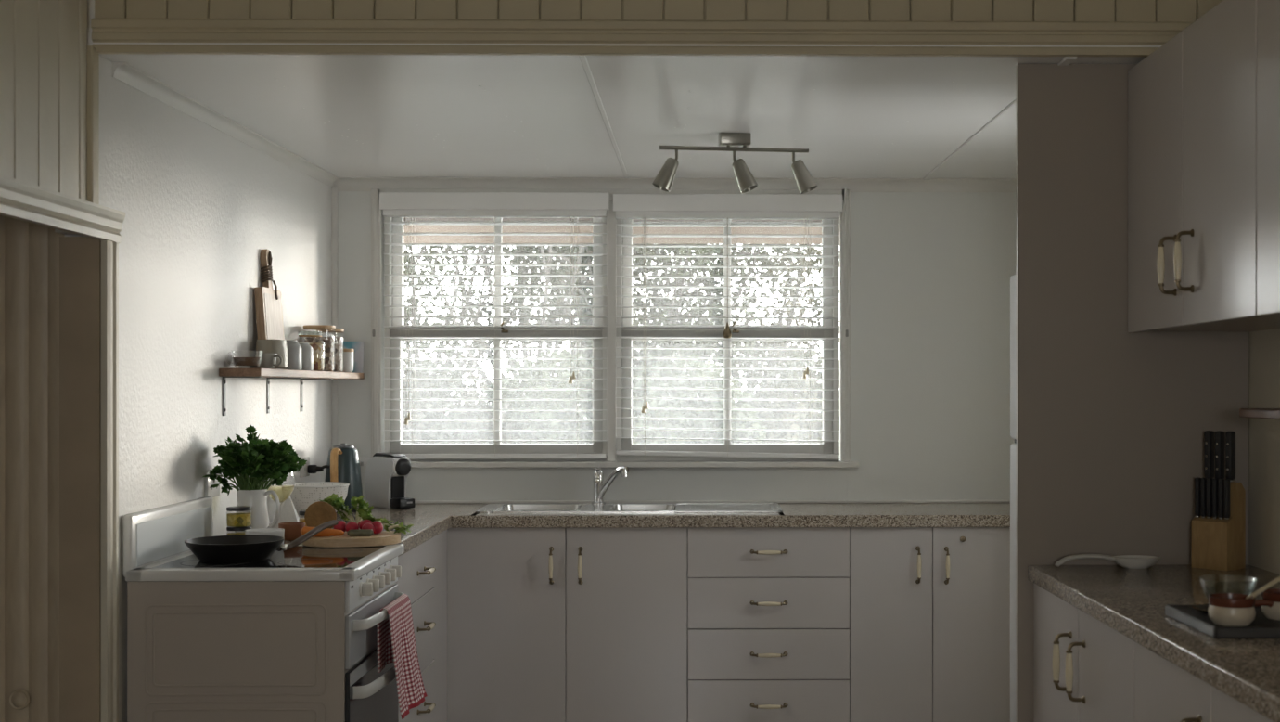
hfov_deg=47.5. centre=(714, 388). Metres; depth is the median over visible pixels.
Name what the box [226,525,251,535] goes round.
jar
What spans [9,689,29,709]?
handle
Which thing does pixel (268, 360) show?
mug
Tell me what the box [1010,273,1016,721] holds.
fridge
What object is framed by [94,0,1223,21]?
wall header
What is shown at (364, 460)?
power socket
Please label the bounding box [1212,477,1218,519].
knife
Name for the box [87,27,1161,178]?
ceiling
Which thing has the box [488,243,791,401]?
tree
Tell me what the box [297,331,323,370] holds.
storage jar
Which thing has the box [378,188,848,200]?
trim
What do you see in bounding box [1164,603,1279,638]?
tray
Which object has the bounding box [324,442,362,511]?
kettle
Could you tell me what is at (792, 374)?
shrub
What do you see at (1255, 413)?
wall shelf
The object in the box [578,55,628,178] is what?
trim
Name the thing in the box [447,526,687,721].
base cabinet
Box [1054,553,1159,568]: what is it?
spoon rest
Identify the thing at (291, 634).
stove
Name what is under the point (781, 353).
tree
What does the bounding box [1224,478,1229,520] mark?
knife
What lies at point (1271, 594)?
pot
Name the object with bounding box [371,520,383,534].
radish
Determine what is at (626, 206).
blind
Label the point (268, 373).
wall shelf
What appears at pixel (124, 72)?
trim
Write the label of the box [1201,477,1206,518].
knife
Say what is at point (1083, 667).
base cabinet
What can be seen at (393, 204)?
blind
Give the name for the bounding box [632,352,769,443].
shrub
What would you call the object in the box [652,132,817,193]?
track light
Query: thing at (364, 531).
courgette
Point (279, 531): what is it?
ramekin
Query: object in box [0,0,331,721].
wall
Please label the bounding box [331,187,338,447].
trim
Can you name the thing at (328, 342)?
storage jar
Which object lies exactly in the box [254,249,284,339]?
chopping board
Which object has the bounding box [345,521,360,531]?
radish
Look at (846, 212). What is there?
trim
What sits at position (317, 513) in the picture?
bread
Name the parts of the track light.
stem, stem, ceiling plate, stem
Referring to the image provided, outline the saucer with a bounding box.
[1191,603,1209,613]
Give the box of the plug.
[307,464,330,473]
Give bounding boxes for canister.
[285,339,301,370]
[298,342,313,370]
[337,348,354,371]
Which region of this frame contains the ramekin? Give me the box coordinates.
[244,527,284,543]
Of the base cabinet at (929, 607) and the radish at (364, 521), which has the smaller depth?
the radish at (364, 521)
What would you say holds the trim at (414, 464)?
attached to the wall at (931, 272)
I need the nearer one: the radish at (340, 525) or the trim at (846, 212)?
the radish at (340, 525)
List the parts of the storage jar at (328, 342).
lid, glass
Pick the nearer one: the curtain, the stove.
the curtain
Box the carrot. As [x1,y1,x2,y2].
[300,525,344,536]
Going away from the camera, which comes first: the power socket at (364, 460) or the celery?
the celery
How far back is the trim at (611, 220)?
6.15 m
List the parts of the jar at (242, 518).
lid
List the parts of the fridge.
door, freezer door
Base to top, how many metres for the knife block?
0.222 m
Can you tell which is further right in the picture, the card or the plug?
the card
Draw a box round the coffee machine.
[365,452,414,509]
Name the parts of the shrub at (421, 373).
stem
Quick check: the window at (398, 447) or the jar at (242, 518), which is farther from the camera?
the window at (398, 447)
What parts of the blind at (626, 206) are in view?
ladder cord, ladder cord, rail, cord, ladder cord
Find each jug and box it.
[234,488,280,532]
[255,339,287,369]
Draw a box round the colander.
[280,481,349,517]
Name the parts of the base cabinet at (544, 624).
door, handle, handle, door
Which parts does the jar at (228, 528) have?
lid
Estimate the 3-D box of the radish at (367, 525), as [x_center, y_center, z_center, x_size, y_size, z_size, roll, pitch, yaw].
[-1.083,0.438,4.536,0.039,0.038,0.052,0,0,-11]
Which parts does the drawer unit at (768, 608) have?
drawer, handle, drawer, handle, drawer, drawer, handle, handle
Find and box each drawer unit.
[395,529,447,721]
[687,526,849,721]
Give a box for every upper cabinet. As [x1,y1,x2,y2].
[1127,0,1279,332]
[1256,0,1279,315]
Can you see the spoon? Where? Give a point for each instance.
(1276, 580)
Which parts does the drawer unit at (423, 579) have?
drawer, drawer, drawer, handle, handle, handle, filler panel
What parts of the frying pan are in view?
handle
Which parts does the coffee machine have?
lever, plate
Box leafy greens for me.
[359,511,413,534]
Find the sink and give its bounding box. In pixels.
[475,501,782,512]
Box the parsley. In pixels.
[203,424,307,494]
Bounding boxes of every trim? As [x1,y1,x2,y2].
[87,45,98,204]
[111,62,338,187]
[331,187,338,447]
[332,177,1016,191]
[371,188,382,457]
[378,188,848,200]
[410,460,858,467]
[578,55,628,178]
[606,200,616,460]
[841,189,850,460]
[846,468,848,499]
[922,56,1076,179]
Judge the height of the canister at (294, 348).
0.108 m
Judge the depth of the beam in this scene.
3.71 m
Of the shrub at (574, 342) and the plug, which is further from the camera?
the shrub at (574, 342)
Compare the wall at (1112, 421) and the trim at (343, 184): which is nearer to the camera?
the wall at (1112, 421)
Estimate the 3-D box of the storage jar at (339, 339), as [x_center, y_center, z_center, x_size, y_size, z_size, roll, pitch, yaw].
[-1.532,-0.153,5.782,0.106,0.172,0.106,0,0,-1]
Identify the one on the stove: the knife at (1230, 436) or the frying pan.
the frying pan
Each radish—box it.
[333,520,345,532]
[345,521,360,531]
[358,519,371,529]
[361,522,374,530]
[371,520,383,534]
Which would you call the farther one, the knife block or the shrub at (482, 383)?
the shrub at (482, 383)
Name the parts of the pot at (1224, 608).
handle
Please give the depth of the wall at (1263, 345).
3.74 m
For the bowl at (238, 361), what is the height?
0.058 m
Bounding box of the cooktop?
[125,543,404,581]
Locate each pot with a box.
[1207,592,1274,626]
[1260,588,1279,620]
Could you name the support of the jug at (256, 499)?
on the countertop at (429, 518)
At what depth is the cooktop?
3.97 m
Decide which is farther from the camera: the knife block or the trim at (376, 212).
the trim at (376, 212)
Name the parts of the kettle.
handle, lid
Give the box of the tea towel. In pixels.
[377,593,427,718]
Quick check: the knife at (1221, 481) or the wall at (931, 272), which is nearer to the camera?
the knife at (1221, 481)
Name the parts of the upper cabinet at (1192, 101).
door, handle, handle, door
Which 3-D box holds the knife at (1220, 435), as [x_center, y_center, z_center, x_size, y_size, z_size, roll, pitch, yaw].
[1.308,0.175,3.765,0.028,0.132,0.018,0,0,-41]
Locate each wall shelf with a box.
[218,368,364,415]
[1239,408,1279,419]
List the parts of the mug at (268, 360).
handle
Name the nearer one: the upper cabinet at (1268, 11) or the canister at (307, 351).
the upper cabinet at (1268, 11)
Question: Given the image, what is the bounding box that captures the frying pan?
[184,519,338,563]
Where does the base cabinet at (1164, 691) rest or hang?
on the floor
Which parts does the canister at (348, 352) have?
lid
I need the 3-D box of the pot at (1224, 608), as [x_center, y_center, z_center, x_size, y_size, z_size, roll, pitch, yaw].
[0.993,0.418,2.747,0.118,0.053,0.086,0,0,-1]
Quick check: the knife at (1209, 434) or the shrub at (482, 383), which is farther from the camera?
the shrub at (482, 383)
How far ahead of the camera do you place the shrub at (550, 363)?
10.69 m
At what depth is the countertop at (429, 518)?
5.56 m
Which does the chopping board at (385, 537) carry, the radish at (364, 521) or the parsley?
the radish at (364, 521)
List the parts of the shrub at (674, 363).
stem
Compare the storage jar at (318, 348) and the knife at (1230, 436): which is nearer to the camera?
the knife at (1230, 436)
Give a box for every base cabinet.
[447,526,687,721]
[849,526,1010,721]
[1033,582,1134,721]
[1134,640,1273,721]
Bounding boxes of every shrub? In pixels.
[402,348,518,435]
[402,358,513,443]
[464,348,644,443]
[518,342,699,437]
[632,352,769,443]
[689,351,821,423]
[732,350,839,460]
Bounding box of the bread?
[304,500,336,528]
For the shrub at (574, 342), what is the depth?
15.59 m
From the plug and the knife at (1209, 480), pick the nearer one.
the knife at (1209, 480)
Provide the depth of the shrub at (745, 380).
15.70 m
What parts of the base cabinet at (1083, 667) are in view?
door, handle, handle, door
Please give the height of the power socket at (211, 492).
0.075 m
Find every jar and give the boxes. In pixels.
[226,505,251,525]
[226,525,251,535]
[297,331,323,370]
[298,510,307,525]
[303,324,335,370]
[316,328,344,371]
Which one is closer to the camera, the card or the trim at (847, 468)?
the card
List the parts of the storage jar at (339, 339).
lid, glass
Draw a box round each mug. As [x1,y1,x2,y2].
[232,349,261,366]
[256,353,282,368]
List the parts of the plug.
cord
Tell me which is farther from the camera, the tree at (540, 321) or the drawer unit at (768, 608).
the tree at (540, 321)
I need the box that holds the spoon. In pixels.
[1245,576,1279,598]
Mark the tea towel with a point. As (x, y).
(396, 640)
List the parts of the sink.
bowl, bowl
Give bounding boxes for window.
[384,216,606,460]
[615,218,838,460]
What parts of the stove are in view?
guard glass, embossed panel, door trim, knob, control panel, oven door, grill door, knob, handle, handle, knob, knob, knob, knob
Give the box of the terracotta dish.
[278,521,305,539]
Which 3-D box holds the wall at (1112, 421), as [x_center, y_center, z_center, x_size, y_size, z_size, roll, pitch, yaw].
[1.104,0.264,3.842,0.612,2.241,0.018,0,0,-1]
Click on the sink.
(679, 506)
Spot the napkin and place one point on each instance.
(288, 513)
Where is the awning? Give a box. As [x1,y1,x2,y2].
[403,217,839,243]
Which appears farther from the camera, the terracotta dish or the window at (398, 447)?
the window at (398, 447)
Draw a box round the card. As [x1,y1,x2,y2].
[342,341,363,372]
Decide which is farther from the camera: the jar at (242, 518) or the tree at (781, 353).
the tree at (781, 353)
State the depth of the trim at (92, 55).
3.67 m
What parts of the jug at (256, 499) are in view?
handle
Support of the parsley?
in the jug at (256, 499)
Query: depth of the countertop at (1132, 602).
3.06 m
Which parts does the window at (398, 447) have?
sash, sash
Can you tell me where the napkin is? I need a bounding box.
[272,493,299,527]
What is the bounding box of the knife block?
[1191,482,1245,570]
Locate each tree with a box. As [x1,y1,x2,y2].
[402,245,639,409]
[403,243,689,403]
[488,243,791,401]
[632,243,839,413]
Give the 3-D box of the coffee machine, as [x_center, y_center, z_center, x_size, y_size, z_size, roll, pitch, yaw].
[-1.326,0.373,5.936,0.084,0.221,0.259,0,0,-45]
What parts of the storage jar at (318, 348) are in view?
lid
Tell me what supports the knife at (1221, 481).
in the knife block
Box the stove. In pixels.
[122,496,404,721]
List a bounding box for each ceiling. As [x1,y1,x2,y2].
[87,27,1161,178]
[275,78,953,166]
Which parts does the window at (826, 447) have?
sash, sash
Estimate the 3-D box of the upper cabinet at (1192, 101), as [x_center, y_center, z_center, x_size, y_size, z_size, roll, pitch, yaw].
[1.233,-0.493,3.392,0.366,0.691,0.881,0,0,-1]
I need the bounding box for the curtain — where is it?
[0,215,64,721]
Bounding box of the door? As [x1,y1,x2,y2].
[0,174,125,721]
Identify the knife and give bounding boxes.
[1194,476,1201,517]
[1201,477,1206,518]
[1204,430,1214,478]
[1206,477,1212,518]
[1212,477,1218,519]
[1215,430,1225,478]
[1217,478,1224,519]
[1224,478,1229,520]
[1225,431,1235,482]
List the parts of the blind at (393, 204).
cord, ladder cord, ladder cord, rail, cord, ladder cord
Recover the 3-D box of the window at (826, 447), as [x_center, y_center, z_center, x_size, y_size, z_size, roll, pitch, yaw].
[0.054,-0.254,6.220,0.948,1.122,0.095,0,0,-1]
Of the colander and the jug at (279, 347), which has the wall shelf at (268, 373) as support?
the jug at (279, 347)
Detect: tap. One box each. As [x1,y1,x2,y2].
[591,466,628,504]
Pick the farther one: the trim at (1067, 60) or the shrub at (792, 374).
the shrub at (792, 374)
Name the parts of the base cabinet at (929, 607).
door, handle, handle, door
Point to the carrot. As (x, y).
(327, 531)
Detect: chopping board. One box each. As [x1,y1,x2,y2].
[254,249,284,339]
[302,530,400,547]
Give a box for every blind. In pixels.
[379,192,608,458]
[612,193,843,459]
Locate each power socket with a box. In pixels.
[204,473,219,497]
[299,456,309,476]
[358,456,371,484]
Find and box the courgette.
[346,528,373,536]
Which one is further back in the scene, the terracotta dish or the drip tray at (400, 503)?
the drip tray at (400, 503)
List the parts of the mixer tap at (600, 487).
lever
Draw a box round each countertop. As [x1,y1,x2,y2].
[269,499,1010,556]
[1027,563,1279,721]
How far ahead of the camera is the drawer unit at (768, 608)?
5.58 m
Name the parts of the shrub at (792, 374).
stem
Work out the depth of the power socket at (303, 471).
5.67 m
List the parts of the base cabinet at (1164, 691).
door, handle, door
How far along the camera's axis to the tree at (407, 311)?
12.24 m
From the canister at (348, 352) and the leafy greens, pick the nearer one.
the leafy greens
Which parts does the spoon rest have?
handle, dish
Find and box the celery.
[319,492,373,523]
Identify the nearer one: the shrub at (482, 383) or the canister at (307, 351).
the canister at (307, 351)
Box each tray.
[390,497,414,509]
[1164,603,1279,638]
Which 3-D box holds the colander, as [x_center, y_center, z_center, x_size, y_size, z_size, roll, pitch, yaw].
[-1.448,0.414,5.263,0.244,0.139,0.244,0,0,-1]
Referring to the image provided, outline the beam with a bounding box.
[90,18,1194,56]
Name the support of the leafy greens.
on the chopping board at (385, 537)
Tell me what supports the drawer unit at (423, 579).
on the floor
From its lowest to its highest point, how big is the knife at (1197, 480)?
0.105 m
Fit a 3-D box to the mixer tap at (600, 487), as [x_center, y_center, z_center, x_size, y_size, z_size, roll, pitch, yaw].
[-0.434,0.395,5.946,0.063,0.167,0.290,0,0,-27]
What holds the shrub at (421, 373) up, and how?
on the lawn
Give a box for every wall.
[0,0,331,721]
[338,191,1016,499]
[1016,64,1248,721]
[1248,328,1279,574]

